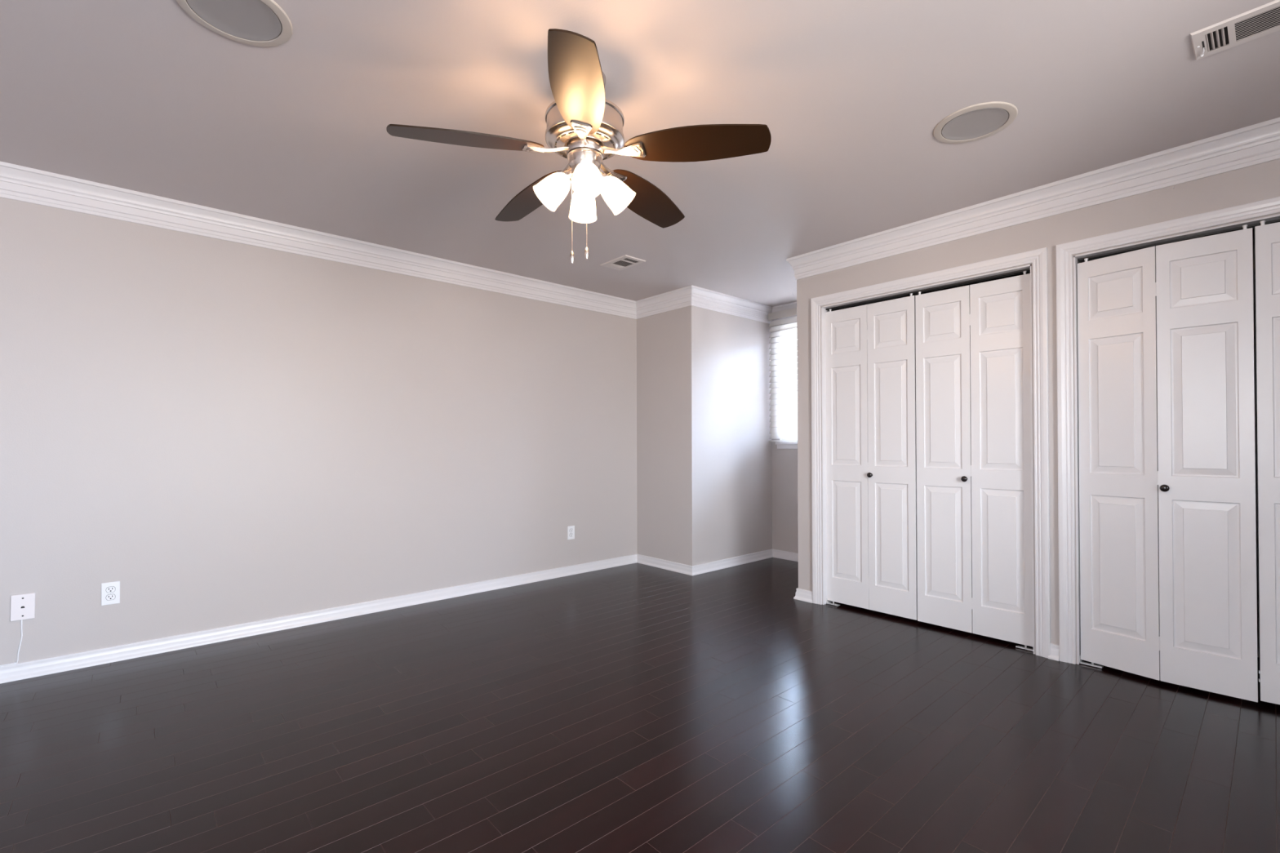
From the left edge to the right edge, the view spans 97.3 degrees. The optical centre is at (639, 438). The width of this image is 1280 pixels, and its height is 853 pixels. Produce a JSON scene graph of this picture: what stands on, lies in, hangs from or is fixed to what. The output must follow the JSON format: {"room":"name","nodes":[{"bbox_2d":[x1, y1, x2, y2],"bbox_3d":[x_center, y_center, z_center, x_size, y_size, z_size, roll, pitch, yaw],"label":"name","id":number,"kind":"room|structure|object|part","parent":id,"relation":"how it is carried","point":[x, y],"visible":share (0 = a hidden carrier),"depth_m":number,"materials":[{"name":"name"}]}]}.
{"room":"empty bedroom","nodes":[
{"label":"empty bedroom","id":0,"kind":"room"},
{"bbox_2d":[0,197,637,665],"bbox_3d":[-1.845,-0.059,3.776,4.990,2.460,0.120,0,-1,-42],"label":"wall","id":1,"kind":"structure","parent":0,"point":[223,433],"depth_m":3.35,"materials":[{"name":"grey paint"}]},
{"bbox_2d":[0,592,35,666],"bbox_3d":[-3.191,0.905,2.481,0.724,0.327,0.012,0,-1,-42],"label":"phone jack","id":2,"kind":"object","parent":1,"relation":"attached to","point":[22,606],"visible":1,"depth_m":2.69,"materials":[{"name":"white plastic"}]},
{"bbox_3d":[-3.207,0.964,2.467,0.683,0.208,0.007,0,-1,-42],"label":"cord","id":3,"kind":"part","parent":2,"relation":"part of","materials":[{"name":"white plastic"}]},
{"bbox_3d":[-2.951,0.804,2.696,0.080,0.122,0.011,1,-1,-42],"label":"plate","id":4,"kind":"part","parent":2,"relation":"part of","materials":[{"name":"white plastic"}]},
{"bbox_2d":[101,581,119,605],"bbox_3d":[-2.723,0.795,2.899,0.070,0.114,0.009,0,-1,-42],"label":"wall outlet","id":5,"kind":"object","parent":1,"relation":"attached to","point":[110,592],"visible":1,"depth_m":2.90,"materials":[{"name":"white plastic"}]},
{"bbox_2d":[106,594,115,600],"bbox_3d":[-2.722,0.815,2.898,0.037,0.030,0.001,0,-1,-42],"label":"receptacle","id":6,"kind":"object","parent":5,"relation":"attached to","point":[108,597],"depth_m":2.90,"materials":[{"name":"white plastic"}]},
{"bbox_2d":[106,586,115,592],"bbox_3d":[-2.721,0.776,2.897,0.037,0.030,0.003,0,-1,-42],"label":"receptacle","id":7,"kind":"object","parent":5,"relation":"attached to","point":[108,588],"depth_m":2.90,"materials":[{"name":"white plastic"}]},
{"bbox_2d":[0,160,636,319],"bbox_3d":[-1.791,-1.213,3.720,4.750,0.153,0.053,0,-1,-42],"label":"crown molding","id":8,"kind":"structure","parent":1,"relation":"attached to","point":[17,182],"depth_m":3.35,"materials":[{"name":"white paint"}]},
{"bbox_2d":[0,554,636,684],"bbox_3d":[-1.794,1.112,3.712,4.750,0.076,0.024,0,-1,-42],"label":"baseboard","id":9,"kind":"structure","parent":1,"relation":"attached to","point":[37,668],"depth_m":3.34,"materials":[{"name":"white paint"}]},
{"bbox_2d":[567,525,574,539],"bbox_3d":[-0.587,0.799,4.799,0.070,0.114,0.009,0,-1,-42],"label":"wall outlet","id":10,"kind":"object","parent":1,"relation":"attached to","point":[571,530],"visible":1,"depth_m":4.79,"materials":[{"name":"white plastic"}]},
{"bbox_2d":[0,557,1279,852],"bbox_3d":[0.494,1.190,2.015,5.914,0.120,5.600,0,-1,-42],"label":"floor","id":11,"kind":"structure","parent":0,"point":[633,708],"depth_m":2.13,"materials":[{"name":"brown wood"}]},
{"bbox_2d":[0,0,1279,306],"bbox_3d":[0.509,-1.370,2.055,6.214,0.120,5.840,0,-1,-42],"label":"ceiling","id":12,"kind":"structure","parent":0,"point":[851,96],"depth_m":2.21,"materials":[{"name":"grey paint"}]},
{"bbox_2d":[176,0,293,46],"bbox_3d":[-1.238,-1.305,1.722,0.301,0.009,0.301,0,-1,-42],"label":"ceiling speaker","id":13,"kind":"object","parent":12,"relation":"attached to","point":[259,23],"visible":1,"depth_m":1.75,"materials":[{"name":"beige plastic"}]},
{"bbox_2d":[386,28,771,263],"bbox_3d":[-0.220,-0.968,2.072,1.257,0.678,1.225,0,-1,-42],"label":"ceiling fan","id":14,"kind":"object","parent":12,"relation":"hanging from","point":[584,127],"visible":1,"depth_m":1.94,"materials":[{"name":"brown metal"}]},
{"bbox_3d":[-0.575,-1.007,1.893,0.506,0.006,0.163,-4,14,-21],"label":"blade","id":15,"kind":"part","parent":14,"relation":"part of","materials":[{"name":"brown wood"}]},
{"bbox_3d":[-0.450,-1.004,2.349,0.163,0.006,0.506,-16,6,-38],"label":"blade","id":16,"kind":"part","parent":14,"relation":"part of","materials":[{"name":"brown wood"}]},
{"bbox_3d":[-0.321,-0.886,2.018,0.128,0.133,0.118,0,-1,-42],"label":"lamp shade","id":17,"kind":"part","parent":14,"relation":"part of","materials":[{"name":"white glass"}]},
{"bbox_3d":[-0.254,-0.950,2.026,0.054,0.055,0.046,0,0,-13],"label":"lamp arm","id":18,"kind":"part","parent":14,"relation":"part of","materials":[{"name":"silver metal"}]},
{"bbox_3d":[-0.244,-0.808,2.023,0.003,0.274,0.003,0,-1,-42],"label":"pull chain","id":19,"kind":"part","parent":14,"relation":"part of","materials":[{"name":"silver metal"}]},
{"bbox_3d":[-0.180,-1.010,1.633,0.163,0.006,0.506,13,3,-3],"label":"blade","id":20,"kind":"part","parent":14,"relation":"part of","materials":[{"name":"brown wood"}]},
{"bbox_3d":[-0.214,-0.885,2.156,0.118,0.133,0.128,0,-1,-42],"label":"lamp shade","id":21,"kind":"part","parent":14,"relation":"part of","materials":[{"name":"white glass"}]},
{"bbox_3d":[-0.196,-0.823,2.073,0.003,0.242,0.003,0,-1,-42],"label":"pull chain","id":22,"kind":"part","parent":14,"relation":"part of","materials":[{"name":"silver metal"}]},
{"bbox_3d":[-0.186,-0.906,1.934,0.048,0.076,0.072,0,-1,-28],"label":"bulb","id":23,"kind":"part","parent":14,"relation":"part of","materials":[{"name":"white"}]},
{"bbox_3d":[-0.182,-0.887,1.911,0.118,0.133,0.128,0,-1,-42],"label":"lamp shade","id":24,"kind":"part","parent":14,"relation":"part of","materials":[{"name":"white glass"}]},
{"bbox_3d":[-0.143,-0.950,2.043,0.054,0.055,0.046,0,0,-5],"label":"lamp arm","id":25,"kind":"part","parent":14,"relation":"part of","materials":[{"name":"silver metal"}]},
{"bbox_3d":[-0.076,-0.886,2.050,0.128,0.133,0.118,0,-1,-42],"label":"lamp shade","id":26,"kind":"part","parent":14,"relation":"part of","materials":[{"name":"white glass"}]},
{"bbox_3d":[0.023,-1.005,2.371,0.163,0.006,0.506,-16,-12,31],"label":"blade","id":27,"kind":"part","parent":14,"relation":"part of","materials":[{"name":"brown wood"}]},
{"bbox_3d":[0.189,-1.009,1.928,0.506,0.006,0.163,4,-13,15],"label":"blade","id":28,"kind":"part","parent":14,"relation":"part of","materials":[{"name":"brown wood"}]},
{"bbox_2d":[600,254,645,271],"bbox_3d":[-0.127,-1.280,4.130,0.197,0.022,0.296,0,-1,-42],"label":"ceiling vent","id":29,"kind":"object","parent":12,"relation":"in","point":[620,260],"visible":1,"depth_m":4.12,"materials":[{"name":"white metal"}]},
{"bbox_2d":[933,101,1017,143],"bbox_3d":[1.388,-1.307,2.340,0.301,0.009,0.301,0,-1,-42],"label":"ceiling speaker","id":30,"kind":"object","parent":12,"relation":"attached to","point":[980,121],"visible":1,"depth_m":2.33,"materials":[{"name":"beige plastic"}]},
{"bbox_2d":[941,107,1008,140],"bbox_3d":[1.388,-1.307,2.340,0.240,0.007,0.240,0,-1,-42],"label":"speaker grille","id":31,"kind":"object","parent":30,"relation":"attached to","point":[973,123],"depth_m":2.34,"materials":[{"name":"grey metal"}]},
{"bbox_2d":[1190,0,1279,60],"bbox_3d":[1.978,-1.308,1.751,0.186,0.018,0.374,0,-1,-42],"label":"ceiling vent","id":32,"kind":"object","parent":12,"relation":"in","point":[1261,18],"visible":1,"depth_m":1.81,"materials":[{"name":"white metal"}]},
{"bbox_3d":[1.883,-1.304,1.883,0.011,0.013,0.086,-1,-1,42],"label":"damper lever","id":33,"kind":"part","parent":32,"relation":"part of","materials":[{"name":"white plastic"}]},
{"bbox_3d":[1.877,-1.311,1.865,0.124,0.006,0.007,0,-1,-42],"label":"louvre blade","id":34,"kind":"part","parent":32,"relation":"part of","materials":[{"name":"grey paint"}]},
{"bbox_3d":[1.885,-1.311,1.856,0.124,0.006,0.007,0,-1,-42],"label":"louvre blade","id":35,"kind":"part","parent":32,"relation":"part of","materials":[{"name":"grey paint"}]},
{"bbox_3d":[1.893,-1.311,1.846,0.124,0.006,0.007,0,-1,-42],"label":"louvre blade","id":36,"kind":"part","parent":32,"relation":"part of","materials":[{"name":"grey paint"}]},
{"bbox_3d":[1.901,-1.311,1.837,0.124,0.006,0.007,0,-1,-42],"label":"louvre blade","id":37,"kind":"part","parent":32,"relation":"part of","materials":[{"name":"grey paint"}]},
{"bbox_3d":[1.940,-1.311,1.708,0.005,0.002,0.190,0,-1,-42],"label":"louvre blade","id":38,"kind":"part","parent":32,"relation":"part of","materials":[{"name":"grey paint"}]},
{"bbox_3d":[1.966,-1.311,1.730,0.005,0.002,0.190,0,-1,-42],"label":"louvre blade","id":39,"kind":"part","parent":32,"relation":"part of","materials":[{"name":"grey paint"}]},
{"bbox_3d":[2.008,-1.311,1.768,0.005,0.002,0.190,0,-1,-42],"label":"louvre blade","id":40,"kind":"part","parent":32,"relation":"part of","materials":[{"name":"grey paint"}]},
{"bbox_3d":[2.000,-1.311,1.760,0.005,0.002,0.190,0,-1,-42],"label":"louvre blade","id":41,"kind":"part","parent":32,"relation":"part of","materials":[{"name":"grey paint"}]},
{"bbox_3d":[1.983,-1.311,1.746,0.005,0.002,0.190,0,-1,-42],"label":"louvre blade","id":42,"kind":"part","parent":32,"relation":"part of","materials":[{"name":"grey paint"}]},
{"bbox_3d":[1.974,-1.311,1.738,0.005,0.002,0.190,0,-1,-42],"label":"louvre blade","id":43,"kind":"part","parent":32,"relation":"part of","materials":[{"name":"grey paint"}]},
{"bbox_3d":[1.957,-1.311,1.723,0.005,0.002,0.190,0,-1,-42],"label":"louvre blade","id":44,"kind":"part","parent":32,"relation":"part of","materials":[{"name":"grey paint"}]},
{"bbox_3d":[2.016,-1.311,1.776,0.005,0.002,0.190,0,-1,-42],"label":"louvre blade","id":45,"kind":"part","parent":32,"relation":"part of","materials":[{"name":"grey paint"}]},
{"bbox_3d":[1.991,-1.311,1.753,0.005,0.002,0.190,0,-1,-42],"label":"louvre blade","id":46,"kind":"part","parent":32,"relation":"part of","materials":[{"name":"grey paint"}]},
{"bbox_3d":[1.949,-1.311,1.716,0.005,0.002,0.190,0,-1,-42],"label":"louvre blade","id":47,"kind":"part","parent":32,"relation":"part of","materials":[{"name":"grey paint"}]},
{"bbox_3d":[2.025,-1.311,1.783,0.005,0.002,0.190,0,-1,-42],"label":"louvre blade","id":48,"kind":"part","parent":32,"relation":"part of","materials":[{"name":"grey paint"}]},
{"bbox_2d":[701,307,772,564],"bbox_3d":[0.928,-0.055,5.295,1.174,2.460,0.120,0,-1,-42],"label":"wall","id":49,"kind":"structure","parent":0,"point":[736,465],"depth_m":5.16,"materials":[{"name":"grey paint"}]},
{"bbox_2d":[691,284,772,323],"bbox_3d":[0.862,-1.209,5.132,1.197,0.153,0.053,0,-1,-42],"label":"crown molding","id":50,"kind":"structure","parent":49,"relation":"attached to","point":[701,297],"depth_m":5.09,"materials":[{"name":"white paint"}]},
{"bbox_2d":[692,549,773,575],"bbox_3d":[0.870,1.116,5.134,1.168,0.076,0.024,0,-1,-42],"label":"baseboard","id":51,"kind":"structure","parent":49,"relation":"attached to","point":[747,558],"depth_m":5.09,"materials":[{"name":"white paint"}]},
{"bbox_2d":[771,301,798,553],"bbox_3d":[1.667,-0.058,5.194,0.203,2.460,1.012,0,-1,-42],"label":"wall","id":52,"kind":"structure","parent":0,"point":[784,461],"depth_m":5.42,"materials":[{"name":"grey paint"}]},
{"bbox_2d":[768,307,797,441],"bbox_3d":[1.590,-0.599,5.130,0.064,1.246,0.971,0,-1,-42],"label":"window blind","id":53,"kind":"object","parent":52,"relation":"attached to","point":[784,419],"visible":0.41,"depth_m":5.37,"materials":[{"name":"white plastic"}]},
{"bbox_3d":[1.356,-0.580,5.396,0.056,1.190,0.002,0,-1,-42],"label":"ladder cord","id":54,"kind":"part","parent":53,"relation":"part of","materials":[{"name":"white fabric"}]},
{"bbox_3d":[1.593,0.017,5.126,0.060,0.014,0.971,0,-1,-42],"label":"rail","id":55,"kind":"part","parent":53,"relation":"part of","materials":[{"name":"white plastic"}]},
{"bbox_2d":[772,549,798,561],"bbox_3d":[1.625,1.114,5.145,0.024,0.076,1.012,0,-1,-42],"label":"baseboard","id":56,"kind":"structure","parent":52,"relation":"attached to","point":[776,553],"depth_m":5.40,"materials":[{"name":"white paint"}]},
{"bbox_2d":[775,327,797,448],"bbox_3d":[1.675,-0.493,5.178,0.145,1.170,0.932,0,-1,-42],"label":"window","id":57,"kind":"structure","parent":52,"relation":"attached to","point":[780,445],"depth_m":5.41,"materials":[{"name":"white paint"}]},
{"bbox_3d":[1.649,0.060,5.149,0.070,0.065,0.932,0,-1,-42],"label":"sill","id":58,"kind":"part","parent":57,"relation":"part of","materials":[{"name":"white paint"}]},
{"bbox_3d":[1.692,-0.525,5.212,0.075,1.105,0.840,0,-1,-42],"label":"frame","id":59,"kind":"part","parent":57,"relation":"part of","materials":[{"name":"white paint"}]},
{"bbox_3d":[1.705,-0.776,5.226,0.022,0.532,0.770,0,-1,-42],"label":"sash","id":60,"kind":"part","parent":57,"relation":"part of","materials":[{"name":"white paint"}]},
{"bbox_2d":[636,159,1279,664],"bbox_3d":[1.883,-0.074,3.263,0.142,2.460,5.600,0,-1,-42],"label":"wall","id":61,"kind":"structure","parent":0,"point":[1259,182],"depth_m":3.97,"materials":[{"name":"grey paint"}]},
{"bbox_2d":[635,284,691,319],"bbox_3d":[0.200,-1.208,5.016,0.053,0.153,0.760,0,-1,-42],"label":"crown molding","id":62,"kind":"structure","parent":61,"relation":"attached to","point":[679,298],"depth_m":5.00,"materials":[{"name":"white paint"}]},
{"bbox_2d":[636,554,692,575],"bbox_3d":[0.207,1.117,5.018,0.024,0.076,0.731,0,-1,-42],"label":"baseboard","id":63,"kind":"structure","parent":61,"relation":"attached to","point":[646,560],"depth_m":5.00,"materials":[{"name":"white paint"}]},
{"bbox_2d":[825,293,917,620],"bbox_3d":[1.495,0.119,3.696,0.065,2.043,0.605,0,-1,-42],"label":"door","id":64,"kind":"structure","parent":61,"relation":"in","point":[870,349],"depth_m":3.67,"materials":[{"name":"white paint"}]},
{"bbox_3d":[1.497,0.236,3.668,0.031,0.033,0.033,0,-1,-42],"label":"knob","id":65,"kind":"part","parent":64,"relation":"part of","materials":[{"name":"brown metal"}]},
{"bbox_2d":[793,588,1059,661],"bbox_3d":[2.404,1.092,2.580,0.024,0.076,3.905,0,-1,-42],"label":"baseboard","id":66,"kind":"structure","parent":61,"relation":"attached to","point":[803,595],"depth_m":3.94,"materials":[{"name":"white paint"}]},
{"bbox_2d":[826,268,1030,311],"bbox_3d":[1.711,-0.907,3.484,0.034,0.009,1.216,0,-1,-42],"label":"door track","id":67,"kind":"object","parent":61,"relation":"attached to","point":[1027,269],"visible":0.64,"depth_m":3.40,"materials":[{"name":"grey metal"}]},
{"bbox_2d":[810,247,1050,658],"bbox_3d":[1.704,0.075,3.467,0.138,2.126,1.370,0,-1,-42],"label":"door frame","id":68,"kind":"structure","parent":61,"relation":"attached to","point":[1037,257],"depth_m":3.04,"materials":[{"name":"white paint"}]},
{"bbox_2d":[915,271,1033,652],"bbox_3d":[1.903,0.116,3.237,0.065,2.041,0.610,0,-1,-42],"label":"door","id":69,"kind":"structure","parent":61,"relation":"in","point":[974,432],"depth_m":3.21,"materials":[{"name":"white paint"}]},
{"bbox_3d":[1.870,0.231,3.248,0.031,0.033,0.033,0,-1,-42],"label":"knob","id":70,"kind":"part","parent":69,"relation":"part of","materials":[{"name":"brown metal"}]},
{"bbox_2d":[786,116,1279,279],"bbox_3d":[2.377,-1.234,2.600,0.053,0.153,3.934,0,-1,-42],"label":"crown molding","id":71,"kind":"structure","parent":61,"relation":"attached to","point":[1256,144],"depth_m":2.84,"materials":[{"name":"white paint"}]},
{"bbox_2d":[1077,224,1257,702],"bbox_3d":[2.394,0.110,2.606,0.094,2.039,0.609,0,-1,-38],"label":"door","id":72,"kind":"structure","parent":61,"relation":"in","point":[1167,531],"depth_m":2.56,"materials":[{"name":"white paint"}]},
{"bbox_3d":[2.386,0.224,2.563,0.031,0.033,0.033,0,-1,-44],"label":"knob","id":73,"kind":"part","parent":72,"relation":"part of","materials":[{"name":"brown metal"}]},
{"bbox_2d":[1055,196,1279,664],"bbox_3d":[2.641,0.064,2.414,0.138,2.126,1.370,0,-1,-42],"label":"door frame","id":74,"kind":"structure","parent":61,"relation":"attached to","point":[1064,251],"depth_m":2.84,"materials":[{"name":"white paint"}]},
{"bbox_2d":[1077,218,1279,262],"bbox_3d":[2.648,-0.918,2.430,0.034,0.009,1.216,0,-1,-42],"label":"door track","id":75,"kind":"object","parent":61,"relation":"attached to","point":[1253,225],"visible":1,"depth_m":2.61,"materials":[{"name":"grey metal"}]},
{"bbox_2d":[1254,220,1279,704],"bbox_3d":[2.825,0.102,2.168,0.612,2.045,0.065,-1,-1,44],"label":"door","id":76,"kind":"structure","parent":61,"relation":"in","point":[1267,237],"depth_m":2.35,"materials":[{"name":"white paint"}]},
{"bbox_2d":[866,228,1259,657],"bbox_3d":[2.839,-0.079,2.882,0.780,2.460,3.761,0,-1,-42],"label":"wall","id":77,"kind":"structure","parent":0,"point":[1253,229],"depth_m":2.92,"materials":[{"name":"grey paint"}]}
]}

